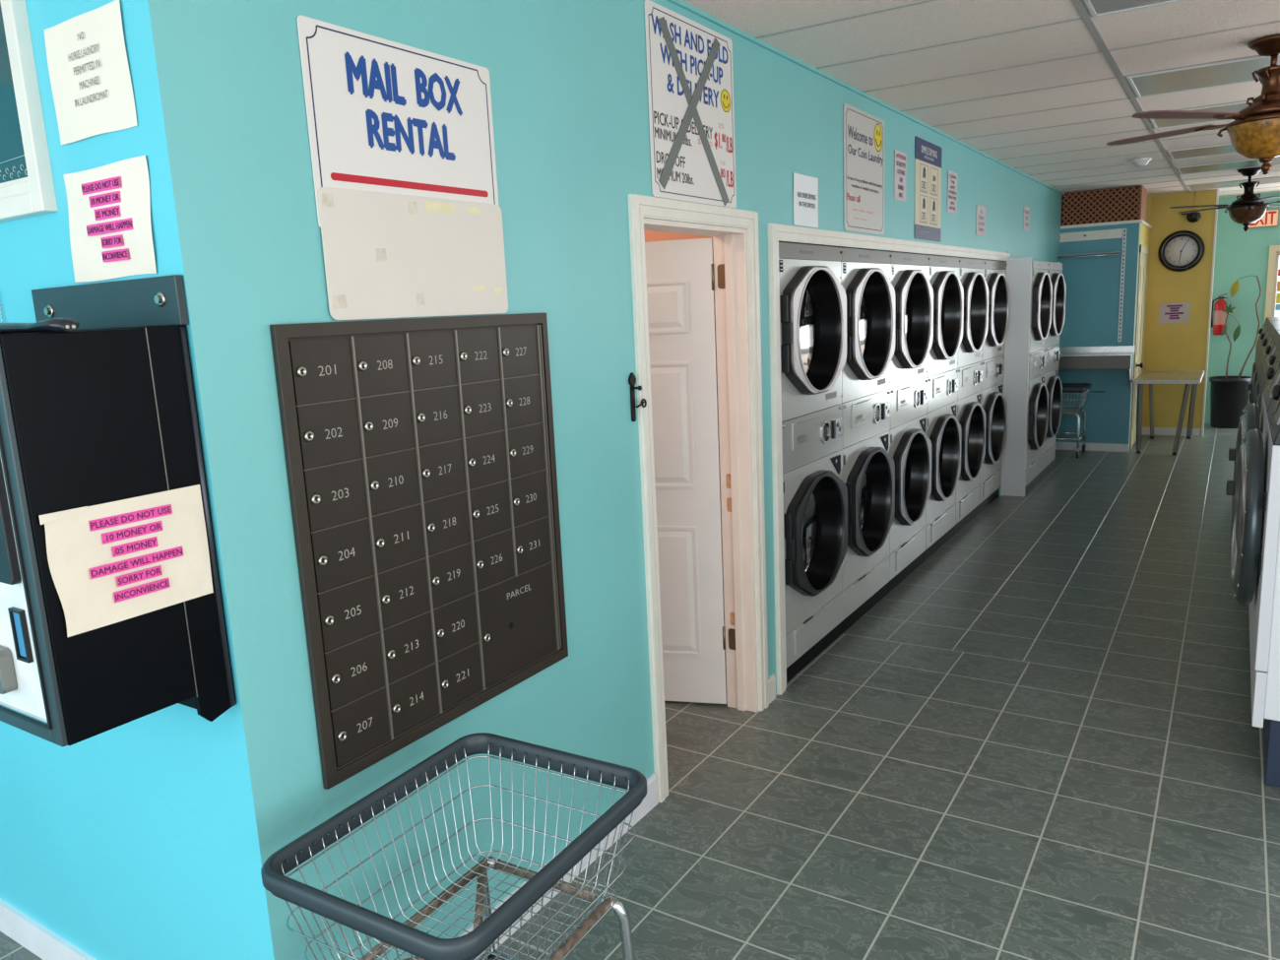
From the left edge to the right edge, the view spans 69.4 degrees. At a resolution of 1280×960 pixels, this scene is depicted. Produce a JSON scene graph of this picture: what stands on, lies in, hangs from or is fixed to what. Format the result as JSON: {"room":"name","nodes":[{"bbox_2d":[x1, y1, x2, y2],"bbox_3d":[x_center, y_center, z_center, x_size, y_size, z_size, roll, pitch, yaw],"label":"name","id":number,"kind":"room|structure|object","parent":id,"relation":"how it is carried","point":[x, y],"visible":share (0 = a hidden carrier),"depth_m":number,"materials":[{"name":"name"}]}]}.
{"room":"laundry","nodes":[
{"label":"laundry","id":0,"kind":"room"},
{"bbox_2d":[0,0,328,959],"bbox_3d":[-1.885,-0.017,2.547,2.600,2.747,0.130,4,12,32],"label":"wall","id":1,"kind":"structure","parent":0,"point":[152,836],"depth_m":1.95,"materials":[{"name":"paint"}]},
{"bbox_2d":[0,0,57,222],"bbox_3d":[-1.736,-0.945,2.189,1.245,0.715,0.083,4,12,32],"label":"window","id":2,"kind":"structure","parent":1,"relation":"in","point":[27,187],"depth_m":1.89,"materials":[{"name":"white paint"}]},
{"bbox_2d":[0,898,96,959],"bbox_3d":[-1.858,1.296,2.723,2.614,0.100,0.014,4,12,32],"label":"baseboard","id":3,"kind":"structure","parent":1,"relation":"attached to","point":[27,931],"depth_m":2.62,"materials":[{"name":"white paint"}]},
{"bbox_2d":[43,0,137,144],"bbox_3d":[-1.049,-0.769,1.760,0.278,0.218,0.004,4,12,32],"label":"notice","id":4,"kind":"object","parent":1,"relation":"attached to","point":[91,82],"visible":1,"depth_m":1.76,"materials":[{"name":"white paper"}]},
{"bbox_2d":[63,155,156,282],"bbox_3d":[-1.040,-0.504,1.809,0.316,0.216,0.006,4,12,32],"label":"notice","id":5,"kind":"object","parent":1,"relation":"attached to","point":[109,205],"visible":1,"depth_m":1.80,"materials":[{"name":"white paper"}]},
{"bbox_2d":[0,274,236,747],"bbox_3d":[-1.149,0.060,1.792,0.538,0.865,0.352,4,12,32],"label":"machine","id":6,"kind":"object","parent":1,"relation":"attached to","point":[103,410],"visible":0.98,"depth_m":1.64,"materials":[{"name":"metal"}]},
{"bbox_2d":[0,644,17,694],"bbox_3d":[-1.202,0.336,1.693,0.190,0.080,0.024,4,12,32],"label":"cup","id":7,"kind":"object","parent":6,"relation":"on","point":[8,657],"depth_m":1.64,"materials":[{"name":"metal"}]},
{"bbox_2d":[0,318,79,333],"bbox_3d":[-1.057,-0.265,1.599,0.281,0.022,0.052,4,12,32],"label":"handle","id":8,"kind":"object","parent":6,"relation":"on","point":[55,324],"visible":0.96,"depth_m":1.54,"materials":[{"name":"black metal"}]},
{"bbox_2d":[38,484,213,637],"bbox_3d":[-0.916,0.140,1.675,0.006,0.217,0.290,4,12,32],"label":"notice","id":9,"kind":"object","parent":6,"relation":"attached to","point":[119,560],"visible":1,"depth_m":1.66,"materials":[{"name":"beige paper"}]},
{"bbox_2d":[213,0,1061,959],"bbox_3d":[1.843,-0.830,6.027,0.130,2.747,9.900,4,12,32],"label":"wall","id":10,"kind":"structure","parent":0,"point":[568,79],"depth_m":2.70,"materials":[{"name":"teal paint"}]},
{"bbox_2d":[296,15,498,227],"bbox_3d":[-0.532,-0.790,2.157,0.005,0.423,0.582,4,12,32],"label":"sign","id":11,"kind":"object","parent":10,"relation":"attached to","point":[383,115],"visible":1,"depth_m":2.11,"materials":[{"name":"white plastic"}]},
{"bbox_2d":[317,187,508,319],"bbox_3d":[-0.515,-0.531,2.206,0.004,0.279,0.584,4,12,32],"label":"board","id":12,"kind":"object","parent":10,"relation":"attached to","point":[387,255],"visible":1,"depth_m":2.16,"materials":[{"name":"white paper"}]},
{"bbox_2d":[269,313,568,789],"bbox_3d":[-0.482,0.108,2.324,0.016,1.017,0.887,4,12,32],"label":"mailboxes","id":13,"kind":"object","parent":10,"relation":"attached to","point":[419,453],"visible":1,"depth_m":2.23,"materials":[{"name":"brown metal"}]},
{"bbox_2d":[457,772,657,959],"bbox_3d":[-0.350,1.230,2.659,0.012,0.115,1.520,4,12,32],"label":"baseboard","id":14,"kind":"structure","parent":10,"relation":"attached to","point":[650,800],"depth_m":2.99,"materials":[{"name":"white paint"}]},
{"bbox_2d":[628,372,646,421],"bbox_3d":[-0.007,-0.271,3.017,0.032,0.161,0.059,4,12,32],"label":"door latch","id":15,"kind":"structure","parent":10,"relation":"in","point":[631,380],"depth_m":3.01,"materials":[{"name":"brown metal"}]},
{"bbox_2d":[643,0,736,208],"bbox_3d":[0.193,-1.287,3.244,0.007,0.608,0.612,4,12,32],"label":"sign","id":16,"kind":"object","parent":10,"relation":"attached to","point":[690,73],"visible":1,"depth_m":3.21,"materials":[{"name":"white"}]},
{"bbox_2d":[628,193,768,802],"bbox_3d":[-0.094,0.017,3.717,0.869,2.093,0.916,4,12,32],"label":"door","id":17,"kind":"structure","parent":10,"relation":"in","point":[694,313],"depth_m":3.83,"materials":[{"name":"white paint"}]},
{"bbox_2d":[768,673,775,703],"bbox_3d":[0.577,0.926,4.089,0.013,0.112,0.087,4,12,32],"label":"baseboard","id":18,"kind":"structure","parent":10,"relation":"attached to","point":[772,678],"depth_m":4.09,"materials":[{"name":"white paint"}]},
{"bbox_2d":[777,240,786,688],"bbox_3d":[0.566,-0.028,4.083,0.130,1.990,0.022,4,12,32],"label":"trim","id":19,"kind":"structure","parent":10,"relation":"attached to","point":[778,240],"depth_m":4.04,"materials":[{"name":"white paint"}]},
{"bbox_2d":[793,172,818,227],"bbox_3d":[0.740,-1.241,4.111,0.005,0.218,0.276,4,12,32],"label":"notice","id":20,"kind":"object","parent":10,"relation":"attached to","point":[805,188],"visible":1,"depth_m":4.11,"materials":[{"name":"white paper"}]},
{"bbox_2d":[843,103,884,235],"bbox_3d":[1.150,-1.566,4.721,0.008,0.592,0.605,4,12,32],"label":"welcome sign","id":21,"kind":"object","parent":10,"relation":"attached to","point":[864,132],"visible":1,"depth_m":4.69,"materials":[{"name":"grey"}]},
{"bbox_2d":[666,0,1063,193],"bbox_3d":[1.796,-2.152,5.671,0.014,0.016,9.990,4,12,32],"label":"trim","id":22,"kind":"structure","parent":10,"relation":"attached to","point":[680,3],"depth_m":4.15,"materials":[{"name":"teal paint"}]},
{"bbox_2d":[767,223,1010,695],"bbox_3d":[1.847,-0.461,5.932,0.021,2.056,4.734,4,12,32],"label":"trim","id":23,"kind":"structure","parent":10,"relation":"attached to","point":[781,232],"depth_m":4.07,"materials":[{"name":"white paint"}]},
{"bbox_2d":[894,149,906,201],"bbox_3d":[1.469,-1.711,5.210,0.003,0.267,0.219,4,12,32],"label":"notice","id":24,"kind":"object","parent":10,"relation":"attached to","point":[900,171],"visible":1,"depth_m":5.20,"materials":[{"name":"grey paper"}]},
{"bbox_2d":[914,135,942,242],"bbox_3d":[1.775,-1.773,5.686,0.004,0.581,0.573,4,12,32],"label":"poster","id":25,"kind":"object","parent":10,"relation":"attached to","point":[928,160],"visible":1,"depth_m":5.67,"materials":[{"name":"beige paper"}]},
{"bbox_2d":[947,170,957,214],"bbox_3d":[2.078,-1.911,6.149,0.004,0.265,0.245,4,12,32],"label":"notice","id":26,"kind":"object","parent":10,"relation":"attached to","point":[952,176],"visible":1,"depth_m":6.14,"materials":[{"name":"grey paper"}]},
{"bbox_2d":[976,204,985,236],"bbox_3d":[2.534,-1.923,6.867,0.003,0.215,0.283,4,12,32],"label":"notice","id":27,"kind":"object","parent":10,"relation":"attached to","point":[981,211],"visible":1,"depth_m":6.86,"materials":[{"name":"grey paper"}]},
{"bbox_2d":[1024,205,1029,231],"bbox_3d":[3.472,-2.347,8.299,0.003,0.208,0.278,4,12,32],"label":"notice","id":28,"kind":"object","parent":10,"relation":"attached to","point":[1026,209],"visible":1,"depth_m":8.30,"materials":[{"name":"grey paper"}]},
{"bbox_2d":[0,423,1279,959],"bbox_3d":[2.058,0.710,5.478,6.200,0.100,16.200,4,12,32],"label":"floor","id":29,"kind":"structure","parent":0,"point":[1041,742],"depth_m":3.40,"materials":[{"name":"tile"}]},
{"bbox_2d":[260,732,647,959],"bbox_3d":[-0.328,1.042,1.916,0.514,0.752,0.640,4,12,30],"label":"cart","id":30,"kind":"object","parent":29,"relation":"on","point":[488,927],"visible":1,"depth_m":1.91,"materials":[{"name":"grey metal"}]},
{"bbox_2d":[778,242,847,682],"bbox_3d":[0.531,-0.113,4.566,0.803,1.985,0.764,4,12,32],"label":"dryer","id":31,"kind":"object","parent":29,"relation":"on","point":[812,294],"visible":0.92,"depth_m":4.41,"materials":[{"name":"metal"}]},
{"bbox_2d":[838,247,895,634],"bbox_3d":[0.942,-0.248,5.199,0.803,1.985,0.764,4,12,32],"label":"dryer","id":32,"kind":"object","parent":29,"relation":"on","point":[868,468],"visible":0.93,"depth_m":5.04,"materials":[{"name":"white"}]},
{"bbox_2d":[887,252,933,593],"bbox_3d":[1.352,-0.384,5.832,0.803,1.985,0.764,4,12,32],"label":"dryer","id":33,"kind":"object","parent":29,"relation":"on","point":[910,444],"visible":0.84,"depth_m":5.67,"materials":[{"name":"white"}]},
{"bbox_2d":[923,255,963,561],"bbox_3d":[1.763,-0.519,6.464,0.803,1.985,0.764,4,12,32],"label":"dryer","id":34,"kind":"object","parent":29,"relation":"on","point":[943,429],"visible":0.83,"depth_m":6.30,"materials":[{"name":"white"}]},
{"bbox_2d":[953,257,988,535],"bbox_3d":[2.174,-0.654,7.097,0.803,1.985,0.764,4,12,32],"label":"dryer","id":35,"kind":"object","parent":29,"relation":"on","point":[971,416],"visible":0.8,"depth_m":6.93,"materials":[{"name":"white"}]},
{"bbox_2d":[977,259,1009,513],"bbox_3d":[2.585,-0.790,7.730,0.803,1.985,0.764,4,12,32],"label":"dryer","id":36,"kind":"object","parent":29,"relation":"on","point":[993,403],"visible":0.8,"depth_m":7.57,"materials":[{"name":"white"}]},
{"bbox_2d":[1000,251,1032,496],"bbox_3d":[3.179,-0.881,7.840,0.215,2.070,0.040,4,12,32],"label":"panel","id":37,"kind":"object","parent":29,"relation":"on","point":[1018,270],"visible":0.78,"depth_m":7.82,"materials":[{"name":"white metal"}]},
{"bbox_2d":[1024,259,1052,494],"bbox_3d":[3.205,-0.929,8.328,0.803,1.985,0.764,4,12,32],"label":"dryer","id":38,"kind":"object","parent":29,"relation":"on","point":[1042,287],"visible":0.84,"depth_m":8.07,"materials":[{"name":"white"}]},
{"bbox_2d":[1039,261,1066,479],"bbox_3d":[3.617,-1.064,8.962,0.803,1.985,0.764,4,12,32],"label":"dryer","id":39,"kind":"object","parent":29,"relation":"on","point":[1053,382],"visible":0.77,"depth_m":8.79,"materials":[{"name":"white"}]},
{"bbox_2d":[1055,383,1090,457],"bbox_3d":[4.518,-0.642,9.890,0.473,0.737,0.589,4,12,32],"label":"cart","id":40,"kind":"object","parent":29,"relation":"on","point":[1067,388],"visible":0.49,"depth_m":9.78,"materials":[{"name":"silver metal"}]},
{"bbox_2d":[1061,384,1088,413],"bbox_3d":[4.508,-0.863,9.850,0.438,0.245,0.554,4,12,32],"label":"wire basket","id":41,"kind":"object","parent":40,"relation":"on","point":[1067,389],"depth_m":9.73,"materials":[{"name":"silver metal"}]},
{"bbox_2d":[1132,370,1204,454],"bbox_3d":[5.763,-0.759,10.106,0.611,0.775,1.284,4,12,32],"label":"folding table","id":42,"kind":"object","parent":29,"relation":"on","point":[1187,377],"visible":1,"depth_m":9.77,"materials":[{"name":"laminate"}]},
{"bbox_2d":[1209,275,1261,428],"bbox_3d":[7.162,-1.544,11.179,0.450,1.804,0.450,-9,12,-32],"label":"potted plant","id":43,"kind":"object","parent":29,"relation":"on","point":[1229,395],"visible":0.99,"depth_m":11.14,"materials":[{"name":"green plant"}]},
{"bbox_2d":[1225,382,1279,787],"bbox_3d":[2.594,0.311,3.300,0.879,1.420,0.860,4,12,32],"label":"washer","id":44,"kind":"object","parent":29,"relation":"on","point":[1255,486],"visible":1,"depth_m":3.22,"materials":[{"name":"white metal"}]},
{"bbox_2d":[1228,349,1279,642],"bbox_3d":[3.068,0.155,4.031,0.879,1.420,0.860,4,12,32],"label":"washer","id":45,"kind":"object","parent":29,"relation":"on","point":[1249,419],"visible":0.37,"depth_m":4.12,"materials":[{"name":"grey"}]},
{"bbox_2d":[1248,317,1279,403],"bbox_3d":[5.499,-0.623,7.647,0.795,1.420,0.860,4,12,32],"label":"washer","id":46,"kind":"object","parent":29,"relation":"on","point":[1267,319],"visible":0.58,"depth_m":7.70,"materials":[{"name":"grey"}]},
{"bbox_2d":[1249,320,1279,403],"bbox_3d":[5.025,-0.467,6.916,0.795,1.420,0.860,4,12,32],"label":"washer","id":47,"kind":"object","parent":29,"relation":"on","point":[1264,335],"visible":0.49,"depth_m":6.97,"materials":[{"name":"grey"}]},
{"bbox_2d":[1253,324,1279,404],"bbox_3d":[4.550,-0.310,6.185,0.795,1.420,0.860,4,12,32],"label":"washer","id":48,"kind":"object","parent":29,"relation":"on","point":[1266,342],"visible":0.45,"depth_m":6.22,"materials":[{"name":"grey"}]},
{"bbox_2d":[1256,330,1279,414],"bbox_3d":[4.076,-0.154,5.455,0.795,1.420,0.860,4,12,32],"label":"washer","id":49,"kind":"object","parent":29,"relation":"on","point":[1270,350],"visible":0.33,"depth_m":5.51,"materials":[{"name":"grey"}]},
{"bbox_2d":[1259,341,1279,423],"bbox_3d":[3.602,0.002,4.724,0.795,1.420,0.860,4,12,32],"label":"washer","id":50,"kind":"object","parent":29,"relation":"on","point":[1272,358],"visible":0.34,"depth_m":4.97,"materials":[{"name":"grey metal"}]},
{"bbox_2d":[643,230,712,242],"bbox_3d":[-1.122,-0.240,3.566,2.170,2.747,2.430,4,12,32],"label":"wall","id":51,"kind":"structure","parent":0,"point":[650,235],"depth_m":4.01,"materials":[{"name":"orange paint"}]},
{"bbox_2d":[682,0,1279,197],"bbox_3d":[1.929,-2.060,4.969,6.200,0.056,16.200,4,12,32],"label":"ceiling","id":52,"kind":"structure","parent":0,"point":[1040,88],"depth_m":4.19,"materials":[{"name":"tile"}]},
{"bbox_2d":[1084,0,1182,17],"bbox_3d":[2.047,-1.663,2.929,1.178,0.008,0.594,4,12,32],"label":"recessed light","id":53,"kind":"object","parent":52,"relation":"in","point":[1097,8],"visible":1,"depth_m":3.37,"materials":[{"name":"white plastic"}]},
{"bbox_2d":[1130,157,1151,166],"bbox_3d":[4.066,-2.575,7.505,0.150,0.056,0.150,4,12,32],"label":"smoke detector","id":54,"kind":"object","parent":52,"relation":"attached to","point":[1142,161],"visible":1,"depth_m":7.46,"materials":[{"name":"white plastic"}]},
{"bbox_2d":[1106,34,1279,174],"bbox_3d":[2.774,-1.621,4.038,1.368,0.556,1.340,4,12,32],"label":"ceiling fan","id":55,"kind":"object","parent":52,"relation":"hanging from","point":[1254,133],"visible":1,"depth_m":3.96,"materials":[{"name":"brown wood"}]},
{"bbox_2d":[1149,100,1252,128],"bbox_3d":[3.705,-2.209,5.482,1.178,0.008,0.594,4,12,32],"label":"recessed light","id":56,"kind":"object","parent":52,"relation":"in","point":[1237,106],"visible":0.42,"depth_m":5.75,"materials":[{"name":"white plastic"}]},
{"bbox_2d":[1167,143,1237,160],"bbox_3d":[4.699,-2.537,7.014,1.178,0.008,0.594,4,12,32],"label":"recessed light","id":57,"kind":"object","parent":52,"relation":"in","point":[1226,149],"visible":0.71,"depth_m":7.20,"materials":[{"name":"white plastic"}]},
{"bbox_2d":[1127,55,1279,98],"bbox_3d":[3.042,-1.990,4.461,1.178,0.008,0.594,4,12,32],"label":"recessed light","id":58,"kind":"object","parent":52,"relation":"in","point":[1233,72],"visible":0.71,"depth_m":4.59,"materials":[{"name":"white plastic"}]},
{"bbox_2d":[1169,167,1279,231],"bbox_3d":[5.648,-2.582,8.537,1.340,0.556,1.368,-12,14,-41],"label":"ceiling fan","id":59,"kind":"object","parent":52,"relation":"hanging from","point":[1248,208],"visible":1,"depth_m":8.46,"materials":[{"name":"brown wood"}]},
{"bbox_2d":[1176,156,1279,174],"bbox_3d":[5.362,-2.755,8.035,1.178,0.008,0.594,4,12,32],"label":"recessed light","id":60,"kind":"object","parent":52,"relation":"in","point":[1247,163],"visible":0.9,"depth_m":8.15,"materials":[{"name":"white plastic"}]},
{"bbox_2d":[1187,176,1279,191],"bbox_3d":[6.357,-3.083,9.567,1.178,0.008,0.594,4,12,32],"label":"recessed light","id":61,"kind":"object","parent":52,"relation":"in","point":[1270,179],"visible":0.83,"depth_m":9.65,"materials":[{"name":"white plastic"}]},
{"bbox_2d":[1055,222,1140,450],"bbox_3d":[4.626,-1.528,10.079,1.345,2.400,0.100,4,12,32],"label":"wall","id":62,"kind":"structure","parent":0,"point":[1092,284],"depth_m":9.85,"materials":[{"name":"blue paint"}]},
{"bbox_2d":[1056,251,1122,258],"bbox_3d":[4.650,-2.358,9.713,0.720,0.038,0.156,4,12,32],"label":"shelf","id":63,"kind":"object","parent":62,"relation":"attached to","point":[1110,252],"visible":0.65,"depth_m":9.63,"materials":[{"name":"metal"}]},
{"bbox_2d":[1059,228,1122,242],"bbox_3d":[4.682,-2.567,9.726,0.695,0.095,0.053,4,12,32],"label":"wall rail","id":64,"kind":"object","parent":62,"relation":"attached to","point":[1118,232],"visible":0.83,"depth_m":9.70,"materials":[{"name":"white paint"}]},
{"bbox_2d":[1055,442,1128,451],"bbox_3d":[4.882,-0.364,10.093,0.799,0.085,0.014,4,12,32],"label":"baseboard","id":65,"kind":"structure","parent":62,"relation":"attached to","point":[1111,447],"depth_m":10.04,"materials":[{"name":"white paint"}]},
{"bbox_2d":[1058,345,1135,386],"bbox_3d":[4.759,-1.181,9.751,0.762,0.425,0.419,4,12,32],"label":"countertop","id":66,"kind":"structure","parent":62,"relation":"attached to","point":[1070,357],"depth_m":9.63,"materials":[{"name":"silver metal"}]},
{"bbox_2d":[1060,219,1151,229],"bbox_3d":[4.919,-2.808,10.383,1.365,0.030,1.392,4,12,32],"label":"trim","id":67,"kind":"structure","parent":62,"relation":"attached to","point":[1141,222],"depth_m":9.66,"materials":[{"name":"white paint"}]},
{"bbox_2d":[1060,185,1147,225],"bbox_3d":[4.953,-2.903,9.875,0.754,0.333,0.600,4,12,32],"label":"lattice panel","id":68,"kind":"object","parent":67,"relation":"on","point":[1129,203],"visible":0.99,"depth_m":9.63,"materials":[{"name":"brown wood"}]},
{"bbox_2d":[1117,228,1126,341],"bbox_3d":[5.027,-2.026,9.643,0.034,1.160,0.012,4,12,32],"label":"shelf standard","id":69,"kind":"object","parent":62,"relation":"attached to","point":[1123,229],"visible":1,"depth_m":9.64,"materials":[{"name":"grey metal"}]},
{"bbox_2d":[1129,223,1150,438],"bbox_3d":[5.520,-1.613,10.316,0.100,2.400,1.280,4,12,32],"label":"wall","id":70,"kind":"structure","parent":0,"point":[1144,237],"depth_m":10.02,"materials":[{"name":"yellow paint"}]},
{"bbox_2d":[1129,245,1149,449],"bbox_3d":[5.541,-1.469,10.194,0.082,2.160,0.970,4,12,32],"label":"door","id":71,"kind":"structure","parent":70,"relation":"in","point":[1143,250],"depth_m":10.07,"materials":[{"name":"beige paint"}]},
{"bbox_2d":[1146,194,1151,224],"bbox_3d":[5.262,-3.108,10.909,1.345,0.347,0.050,4,12,32],"label":"wall","id":72,"kind":"structure","parent":0,"point":[1149,197],"depth_m":10.54,"materials":[{"name":"yellow paint"}]},
{"bbox_2d":[1141,189,1216,436],"bbox_3d":[6.187,-1.883,10.654,0.630,2.747,0.112,4,12,32],"label":"wall","id":73,"kind":"structure","parent":0,"point":[1169,346],"depth_m":10.61,"materials":[{"name":"yellow paint"}]},
{"bbox_2d":[1157,302,1190,323],"bbox_3d":[6.136,-1.917,10.623,0.308,0.230,0.004,4,12,32],"label":"notice","id":74,"kind":"object","parent":73,"relation":"attached to","point":[1168,312],"visible":1,"depth_m":10.62,"materials":[{"name":"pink paper"}]},
{"bbox_2d":[1157,230,1205,271],"bbox_3d":[6.123,-2.589,10.463,0.456,0.456,0.045,4,12,32],"label":"wall clock","id":75,"kind":"object","parent":73,"relation":"attached to","point":[1181,250],"visible":1,"depth_m":10.46,"materials":[{"name":"black"}]},
{"bbox_2d":[1181,191,1201,222],"bbox_3d":[6.142,-3.039,10.298,0.190,0.342,0.140,4,12,32],"label":"dome camera","id":76,"kind":"object","parent":73,"relation":"attached to","point":[1194,217],"visible":0.86,"depth_m":10.27,"materials":[{"name":"black plastic"}]},
{"bbox_2d":[1201,189,1218,436],"bbox_3d":[6.460,-1.864,10.485,0.020,2.747,0.125,4,12,32],"label":"trim","id":77,"kind":"structure","parent":73,"relation":"attached to","point":[1217,193],"depth_m":10.43,"materials":[{"name":"white paint"}]},
{"bbox_2d":[1204,192,1279,423],"bbox_3d":[7.204,-2.070,11.415,4.200,2.747,0.100,4,12,32],"label":"wall","id":78,"kind":"structure","parent":0,"point":[1240,253],"depth_m":11.24,"materials":[{"name":"green paint"}]},
{"bbox_2d":[1210,293,1227,335],"bbox_3d":[7.106,-2.027,11.324,0.155,0.504,0.138,-6,11,-17],"label":"fire extinguisher","id":79,"kind":"object","parent":78,"relation":"attached to","point":[1218,324],"visible":0.94,"depth_m":11.29,"materials":[{"name":"red metal"}]},
{"bbox_2d":[1247,208,1279,228],"bbox_3d":[7.391,-3.102,10.979,0.310,0.191,0.053,4,12,32],"label":"exit sign","id":80,"kind":"object","parent":78,"relation":"attached to","point":[1270,218],"visible":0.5,"depth_m":10.93,"materials":[{"name":"red"}]},
{"bbox_2d":[1264,245,1279,320],"bbox_3d":[8.027,-1.712,10.938,1.100,2.140,0.130,4,12,32],"label":"door","id":81,"kind":"structure","parent":78,"relation":"in","point":[1274,250],"depth_m":11.05,"materials":[{"name":"beige"}]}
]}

